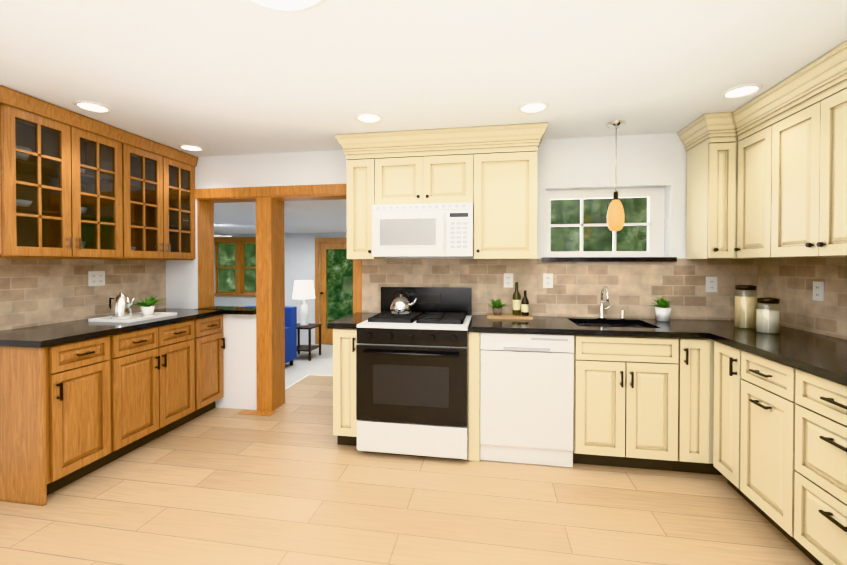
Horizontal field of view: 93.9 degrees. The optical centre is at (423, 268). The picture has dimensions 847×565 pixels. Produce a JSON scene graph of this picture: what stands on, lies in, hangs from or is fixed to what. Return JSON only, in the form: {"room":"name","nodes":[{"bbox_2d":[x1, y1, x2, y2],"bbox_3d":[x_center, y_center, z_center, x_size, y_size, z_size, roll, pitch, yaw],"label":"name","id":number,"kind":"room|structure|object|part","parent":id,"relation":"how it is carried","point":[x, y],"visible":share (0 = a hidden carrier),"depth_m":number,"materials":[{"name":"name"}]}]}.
{"room":"kitchen","nodes":[
{"label":"kitchen","id":0,"kind":"room"},
{"bbox_2d":[0,374,815,564],"bbox_3d":[-0.389,1.452,0.970,5.400,0.260,7.170,0,1,10],"label":"floor","id":1,"kind":"structure","parent":0,"point":[290,481],"depth_m":2.14,"materials":[{"name":"brown wood"}]},
{"bbox_2d":[0,334,123,505],"bbox_3d":[-2.353,0.869,2.453,0.608,0.876,0.472,0,1,10],"label":"base cabinet","id":2,"kind":"object","parent":1,"relation":"on","point":[79,399],"depth_m":2.25,"materials":[{"name":"brown wood"}]},
{"bbox_2d":[0,308,223,349],"bbox_3d":[-2.258,0.404,2.940,0.633,0.036,1.518,0,1,10],"label":"countertop","id":3,"kind":"structure","parent":2,"relation":"on","point":[55,334],"depth_m":2.52,"materials":[{"name":"black stone"}]},
{"bbox_2d":[88,292,176,322],"bbox_3d":[-2.219,0.281,3.045,0.340,0.207,0.440,0,1,10],"label":"tray","id":4,"kind":"object","parent":3,"relation":"on","point":[121,310],"visible":1,"depth_m":2.94,"materials":[{"name":"white ceramic"}]},
{"bbox_2d":[124,318,203,454],"bbox_3d":[-2.264,0.863,2.988,0.608,0.876,0.868,0,1,10],"label":"base cabinet","id":5,"kind":"object","parent":1,"relation":"on","point":[164,365],"depth_m":2.96,"materials":[{"name":"brown wood"}]},
{"bbox_2d":[204,314,224,412],"bbox_3d":[-2.178,0.858,3.497,0.608,0.876,0.421,0,1,10],"label":"base cabinet","id":6,"kind":"object","parent":1,"relation":"on","point":[214,342],"depth_m":3.52,"materials":[{"name":"brown wood"}]},
{"bbox_2d":[200,306,255,313],"bbox_3d":[-1.797,0.395,3.736,0.601,0.036,0.300,0,1,10],"label":"countertop","id":7,"kind":"structure","parent":6,"relation":"on","point":[227,309],"depth_m":3.64,"materials":[{"name":"black stone"}]},
{"bbox_2d":[238,410,274,415],"bbox_3d":[-1.489,1.292,3.534,0.300,0.006,0.095,0,1,10],"label":"floor vent","id":8,"kind":"object","parent":1,"relation":"in","point":[257,412],"visible":1,"depth_m":3.53,"materials":[{"name":"brown wood"}]},
{"bbox_2d":[331,316,371,445],"bbox_3d":[-0.504,0.862,3.112,0.202,0.876,0.608,0,1,10],"label":"base cabinet","id":9,"kind":"object","parent":1,"relation":"on","point":[345,332],"depth_m":2.82,"materials":[{"name":"paint"}]},
{"bbox_2d":[356,287,471,459],"bbox_3d":[-0.037,0.731,2.966,0.762,1.140,0.721,0,1,10],"label":"range","id":10,"kind":"object","parent":1,"relation":"on","point":[412,383],"visible":0.94,"depth_m":2.67,"materials":[{"name":"white"}]},
{"bbox_2d":[390,289,416,313],"bbox_3d":[-0.157,0.259,3.139,0.220,0.192,0.174,0,1,10],"label":"kettle","id":11,"kind":"object","parent":10,"relation":"on","point":[400,304],"visible":1,"depth_m":3.09,"materials":[{"name":"silver metal"}]},
{"bbox_2d":[480,332,573,466],"bbox_3d":[0.723,0.863,2.886,0.601,0.869,0.610,0,1,10],"label":"dishwasher","id":12,"kind":"object","parent":1,"relation":"on","point":[526,396],"visible":0.94,"depth_m":2.60,"materials":[{"name":"white metal"}]},
{"bbox_2d":[573,348,682,471],"bbox_3d":[1.331,0.937,2.804,0.617,0.733,0.608,0,1,10],"label":"base cabinet","id":13,"kind":"object","parent":1,"relation":"on","point":[628,406],"depth_m":2.51,"materials":[{"name":"paint"}]},
{"bbox_2d":[468,316,582,335],"bbox_3d":[0.711,0.404,2.890,0.730,0.036,0.633,0,1,10],"label":"countertop","id":14,"kind":"structure","parent":13,"relation":"on","point":[539,324],"depth_m":2.69,"materials":[{"name":"black stone"}]},
{"bbox_2d":[487,313,532,319],"bbox_3d":[0.668,0.375,3.088,0.340,0.018,0.200,0,1,10],"label":"cutting board","id":15,"kind":"object","parent":14,"relation":"on","point":[504,316],"visible":0.93,"depth_m":3.01,"materials":[{"name":"brown wood"}]},
{"bbox_2d":[489,298,505,314],"bbox_3d":[0.586,0.298,3.094,0.199,0.134,0.175,0,1,10],"label":"herb plant","id":16,"kind":"object","parent":15,"relation":"on","point":[497,307],"visible":1,"depth_m":3.08,"materials":[{"name":"green plant"}]},
{"bbox_2d":[512,282,520,314],"bbox_3d":[0.733,0.237,3.106,0.066,0.255,0.066,0,1,10],"label":"oil bottle","id":17,"kind":"object","parent":15,"relation":"on","point":[516,304],"visible":1,"depth_m":3.08,"materials":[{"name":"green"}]},
{"bbox_2d":[521,290,528,315],"bbox_3d":[0.783,0.268,3.047,0.058,0.195,0.058,0,1,10],"label":"vinegar bottle","id":18,"kind":"object","parent":15,"relation":"on","point":[524,306],"visible":1,"depth_m":3.03,"materials":[{"name":"black glass"}]},
{"bbox_2d":[631,320,698,472],"bbox_3d":[1.690,0.866,2.743,0.233,0.876,0.608,0,1,10],"label":"base cabinet","id":19,"kind":"object","parent":1,"relation":"on","point":[687,351],"depth_m":2.45,"materials":[{"name":"paint"}]},
{"bbox_2d":[598,286,614,318],"bbox_3d":[1.391,0.258,2.964,0.121,0.255,0.188,0,1,10],"label":"faucet","id":20,"kind":"object","parent":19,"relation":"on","point":[601,312],"visible":1,"depth_m":3.02,"materials":[{"name":"silver metal"}]},
{"bbox_2d":[620,308,624,318],"bbox_3d":[1.516,0.341,2.999,0.036,0.087,0.068,0,1,10],"label":"soap dispenser","id":21,"kind":"object","parent":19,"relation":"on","point":[622,314],"visible":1,"depth_m":3.01,"materials":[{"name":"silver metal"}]},
{"bbox_2d":[699,336,746,500],"bbox_3d":[2.004,0.871,2.217,0.672,0.876,0.364,0,1,10],"label":"base cabinet","id":22,"kind":"object","parent":1,"relation":"on","point":[722,367],"depth_m":2.30,"materials":[{"name":"paint"}]},
{"bbox_2d":[635,318,822,339],"bbox_3d":[1.998,0.407,2.673,0.838,0.036,0.633,0,1,10],"label":"countertop","id":23,"kind":"structure","parent":22,"relation":"on","point":[677,329],"depth_m":2.56,"materials":[{"name":"black stone"}]},
{"bbox_2d":[648,297,672,320],"bbox_3d":[1.754,0.297,2.916,0.163,0.177,0.147,0,1,10],"label":"potted plant","id":24,"kind":"object","parent":23,"relation":"on","point":[662,310],"visible":1,"depth_m":2.88,"materials":[{"name":"white ceramic"}]},
{"bbox_2d":[734,285,757,328],"bbox_3d":[2.118,0.249,2.599,0.120,0.280,0.120,0,1,10],"label":"canister","id":25,"kind":"object","parent":23,"relation":"on","point":[745,311],"visible":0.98,"depth_m":2.56,"materials":[{"name":"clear glass"}]},
{"bbox_2d":[755,298,780,333],"bbox_3d":[2.108,0.286,2.419,0.116,0.210,0.116,0,1,10],"label":"canister","id":26,"kind":"object","parent":23,"relation":"on","point":[768,320],"visible":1,"depth_m":2.38,"materials":[{"name":"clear glass"}]},
{"bbox_2d":[747,352,778,525],"bbox_3d":[1.989,0.875,1.934,0.609,0.876,0.446,0,1,10],"label":"base cabinet","id":27,"kind":"object","parent":1,"relation":"on","point":[756,419],"depth_m":1.97,"materials":[{"name":"paint"}]},
{"bbox_2d":[775,364,846,564],"bbox_3d":[1.914,0.879,1.492,0.609,0.876,0.572,0,1,10],"label":"base cabinet","id":28,"kind":"object","parent":1,"relation":"on","point":[811,498],"depth_m":1.66,"materials":[{"name":"paint"}]},
{"bbox_2d":[711,332,846,387],"bbox_3d":[1.950,0.416,1.770,0.633,0.036,1.165,0,1,10],"label":"countertop","id":29,"kind":"structure","parent":28,"relation":"on","point":[825,356],"depth_m":1.93,"materials":[{"name":"black stone"}]},
{"bbox_2d":[0,0,846,156],"bbox_3d":[-0.470,-1.052,0.465,5.400,0.100,6.200,0,1,10],"label":"ceiling","id":30,"kind":"structure","parent":0,"point":[225,77],"depth_m":1.96,"materials":[{"name":"white paint"}]},
{"bbox_2d":[73,100,111,112],"bbox_3d":[-2.090,-1.019,2.498,0.190,0.009,0.190,0,1,10],"label":"recessed light","id":31,"kind":"object","parent":30,"relation":"in","point":[90,106],"visible":0.98,"depth_m":2.49,"materials":[{"name":"white paint"}]},
{"bbox_2d":[178,144,203,150],"bbox_3d":[-1.984,-1.028,3.377,0.190,0.009,0.190,0,1,10],"label":"recessed light","id":32,"kind":"object","parent":30,"relation":"in","point":[189,147],"visible":0.98,"depth_m":3.37,"materials":[{"name":"white paint"}]},
{"bbox_2d":[249,0,325,10],"bbox_3d":[-0.506,-0.981,1.334,0.400,0.059,0.400,0,1,10],"label":"recessed light","id":33,"kind":"object","parent":30,"relation":"in","point":[292,5],"visible":0.98,"depth_m":1.45,"materials":[{"name":"white paint"}]},
{"bbox_2d":[355,112,382,122],"bbox_3d":[-0.371,-1.021,2.684,0.190,0.009,0.190,0,1,10],"label":"recessed light","id":34,"kind":"object","parent":30,"relation":"in","point":[367,117],"visible":0.98,"depth_m":2.68,"materials":[{"name":"white paint"}]},
{"bbox_2d":[518,101,548,113],"bbox_3d":[0.696,-1.019,2.504,0.190,0.009,0.190,0,1,10],"label":"recessed light","id":35,"kind":"object","parent":30,"relation":"in","point":[530,107],"visible":1,"depth_m":2.50,"materials":[{"name":"white paint"}]},
{"bbox_2d":[607,120,625,230],"bbox_3d":[1.362,-0.647,2.798,0.120,0.759,0.120,0,1,10],"label":"pendant light","id":36,"kind":"object","parent":30,"relation":"hanging from","point":[615,217],"visible":1,"depth_m":2.77,"materials":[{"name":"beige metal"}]},
{"bbox_2d":[721,83,762,98],"bbox_3d":[1.827,-1.016,2.272,0.190,0.009,0.190,0,1,10],"label":"recessed light","id":37,"kind":"object","parent":30,"relation":"in","point":[744,90],"visible":1,"depth_m":2.26,"materials":[{"name":"white paint"}]},
{"bbox_2d":[166,133,686,409],"bbox_3d":[0.028,0.131,3.436,5.400,2.330,0.200,0,1,10],"label":"wall","id":38,"kind":"structure","parent":0,"point":[649,160],"depth_m":3.38,"materials":[{"name":"white paint"}]},
{"bbox_2d":[0,258,165,330],"bbox_3d":[-2.576,0.160,2.997,0.010,0.470,1.529,0,1,10],"label":"backsplash","id":39,"kind":"structure","parent":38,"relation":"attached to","point":[35,292],"depth_m":2.88,"materials":[{"name":"tile"}]},
{"bbox_2d":[88,271,104,285],"bbox_3d":[-2.551,0.080,3.088,0.008,0.115,0.128,0,1,10],"label":"electrical outlet","id":40,"kind":"object","parent":39,"relation":"attached to","point":[96,278],"visible":1,"depth_m":3.08,"materials":[{"name":"white plastic"}]},
{"bbox_2d":[194,184,361,410],"bbox_3d":[-1.328,0.278,3.666,1.650,2.030,0.232,0,1,10],"label":"trim","id":41,"kind":"structure","parent":38,"relation":"attached to","point":[270,302],"depth_m":3.58,"materials":[{"name":"brown wood"}]},
{"bbox_2d":[343,135,384,259],"bbox_3d":[-0.466,-0.550,3.237,0.230,0.956,0.319,0,1,10],"label":"upper cabinet","id":42,"kind":"object","parent":38,"relation":"attached to","point":[359,150],"depth_m":3.08,"materials":[{"name":"beige paint"}]},
{"bbox_2d":[375,127,474,206],"bbox_3d":[0.022,-0.756,3.153,0.760,0.542,0.319,0,1,10],"label":"upper cabinet","id":43,"kind":"object","parent":38,"relation":"attached to","point":[412,167],"depth_m":2.98,"materials":[{"name":"beige paint"}]},
{"bbox_2d":[372,202,473,256],"bbox_3d":[0.012,-0.286,3.098,0.754,0.390,0.436,0,1,10],"label":"microwave","id":44,"kind":"object","parent":43,"relation":"attached to","point":[426,230],"visible":0.98,"depth_m":2.92,"materials":[{"name":"white"}]},
{"bbox_2d":[473,123,538,259],"bbox_3d":[0.624,-0.548,3.054,0.460,0.956,0.319,0,1,10],"label":"upper cabinet","id":45,"kind":"object","parent":38,"relation":"attached to","point":[490,172],"depth_m":2.89,"materials":[{"name":"beige paint"}]},
{"bbox_2d":[362,259,755,319],"bbox_3d":[0.962,0.159,3.173,3.070,0.470,0.010,0,1,10],"label":"backsplash","id":46,"kind":"structure","parent":38,"relation":"attached to","point":[577,286],"depth_m":3.12,"materials":[{"name":"tile"}]},
{"bbox_2d":[504,273,512,287],"bbox_3d":[0.689,0.098,3.208,0.075,0.115,0.008,0,1,10],"label":"electrical outlet","id":47,"kind":"object","parent":46,"relation":"attached to","point":[508,280],"visible":1,"depth_m":3.21,"materials":[{"name":"white plastic"}]},
{"bbox_2d":[543,273,552,287],"bbox_3d":[0.995,0.099,3.157,0.075,0.115,0.008,0,1,10],"label":"electrical outlet","id":48,"kind":"object","parent":46,"relation":"attached to","point":[547,280],"visible":1,"depth_m":3.15,"materials":[{"name":"white plastic"}]},
{"bbox_2d":[706,277,716,291],"bbox_3d":[2.159,0.121,2.962,0.075,0.115,0.008,0,1,10],"label":"electrical outlet","id":49,"kind":"object","parent":46,"relation":"attached to","point":[711,284],"visible":1,"depth_m":2.96,"materials":[{"name":"white plastic"}]},
{"bbox_2d":[579,324,634,331],"bbox_3d":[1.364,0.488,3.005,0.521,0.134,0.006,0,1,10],"label":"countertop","id":50,"kind":"structure","parent":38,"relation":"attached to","point":[586,327],"depth_m":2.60,"materials":[{"name":"black stone"}]},
{"bbox_2d":[541,187,676,261],"bbox_3d":[1.440,-0.347,3.148,0.980,0.587,0.190,0,1,10],"label":"window","id":51,"kind":"structure","parent":38,"relation":"in","point":[655,222],"depth_m":3.16,"materials":[{"name":"white paint"}]},
{"bbox_2d":[756,257,846,339],"bbox_3d":[2.320,0.171,2.022,0.010,0.470,1.770,0,1,10],"label":"backsplash","id":52,"kind":"structure","parent":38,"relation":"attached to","point":[789,280],"depth_m":2.47,"materials":[{"name":"tile"}]},
{"bbox_2d":[813,281,823,300],"bbox_3d":[2.369,0.137,2.373,0.008,0.115,0.075,0,1,10],"label":"electrical outlet","id":53,"kind":"object","parent":52,"relation":"attached to","point":[818,291],"visible":1,"depth_m":2.37,"materials":[{"name":"white plastic"}]},
{"bbox_3d":[-3.034,0.158,0.909,0.200,2.330,5.800,0,1,10],"label":"wall","id":54,"kind":"structure","parent":0,"visible":0},
{"bbox_2d":[0,85,197,259],"bbox_3d":[-2.393,-0.547,2.969,0.354,0.956,1.510,0,1,10],"label":"upper cabinet","id":55,"kind":"object","parent":54,"relation":"attached to","point":[73,185],"depth_m":2.75,"materials":[{"name":"brown wood"}]},
{"bbox_3d":[2.094,0.167,0.047,0.200,2.330,5.800,0,1,10],"label":"wall","id":56,"kind":"structure","parent":0,"visible":0},
{"bbox_2d":[677,40,846,258],"bbox_3d":[1.965,-0.533,1.601,0.549,0.958,2.738,0,1,10],"label":"upper cabinet","id":57,"kind":"object","parent":56,"relation":"attached to","point":[766,174],"depth_m":2.27,"materials":[{"name":"beige paint"}]},
{"label":"outside","id":58,"kind":"structure","parent":0,"visible":0},
{"bbox_2d":[551,198,646,251],"bbox_3d":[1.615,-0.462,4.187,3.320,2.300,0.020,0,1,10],"label":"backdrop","id":59,"kind":"structure","parent":58,"point":[563,208],"depth_m":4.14,"materials":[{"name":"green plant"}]},
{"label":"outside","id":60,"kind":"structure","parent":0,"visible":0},
{"bbox_2d":[214,233,346,343],"bbox_3d":[-1.663,0.403,7.856,6.900,2.210,0.150,0,1,10],"label":"wall","id":61,"kind":"structure","parent":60,"point":[299,256],"depth_m":7.92,"materials":[{"name":"white paint"}]},
{"bbox_2d":[214,237,255,296],"bbox_3d":[-3.812,-0.030,8.159,1.240,1.210,0.115,0,1,10],"label":"windows","id":62,"kind":"structure","parent":61,"relation":"in","point":[239,267],"depth_m":8.16,"materials":[{"name":"brown wood"}]},
{"bbox_2d":[315,238,353,343],"bbox_3d":[-1.662,0.453,7.806,0.980,2.110,0.090,0,1,10],"label":"door","id":63,"kind":"structure","parent":61,"relation":"in","point":[325,245],"depth_m":7.85,"materials":[{"name":"brown wood"}]},
{"bbox_3d":[-1.658,0.413,7.830,0.580,1.610,0.004,0,1,10],"label":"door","id":64,"kind":"part","parent":63,"relation":"part of","materials":[{"name":"clear glass"}]},
{"bbox_2d":[214,199,346,233],"bbox_3d":[-1.999,-0.720,5.847,6.600,0.080,3.900,0,1,10],"label":"ceiling","id":65,"kind":"structure","parent":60,"point":[317,216],"depth_m":5.24,"materials":[{"name":"white paint"}]},
{"bbox_2d":[219,243,352,344],"bbox_3d":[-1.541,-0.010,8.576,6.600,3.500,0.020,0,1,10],"label":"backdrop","id":66,"kind":"structure","parent":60,"point":[337,273],"depth_m":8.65,"materials":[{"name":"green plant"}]},
{"bbox_2d":[285,343,332,387],"bbox_3d":[-1.999,1.554,5.871,6.600,0.050,3.900,0,1,10],"label":"floor","id":67,"kind":"structure","parent":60,"point":[302,366],"depth_m":6.21,"materials":[{"name":"grey carpet"}]},
{"bbox_2d":[244,306,296,364],"bbox_3d":[-2.482,1.068,5.947,0.820,0.919,0.800,0,1,10],"label":"armchair","id":68,"kind":"object","parent":67,"relation":"on","point":[290,334],"visible":0.19,"depth_m":6.11,"materials":[{"name":"blue fabric"}]},
{"bbox_2d":[297,323,321,360],"bbox_3d":[-2.036,1.245,6.736,0.440,0.549,0.440,0,1,10],"label":"side table","id":69,"kind":"object","parent":67,"relation":"on","point":[309,348],"visible":0.77,"depth_m":6.74,"materials":[{"name":"brown wood"}]},
{"bbox_2d":[292,280,314,325],"bbox_3d":[-2.036,0.589,6.729,0.380,0.760,0.380,0,1,10],"label":"table lamp","id":70,"kind":"object","parent":69,"relation":"on","point":[303,289],"visible":1,"depth_m":6.63,"materials":[{"name":"white ceramic"}]},
{"bbox_2d":[550,200,550,251],"bbox_3d":[1.329,0.431,5.299,0.150,2.210,3.900,0,1,10],"label":"wall","id":71,"kind":"structure","parent":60,"point":[550,200],"depth_m":3.36,"materials":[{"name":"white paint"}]}
]}

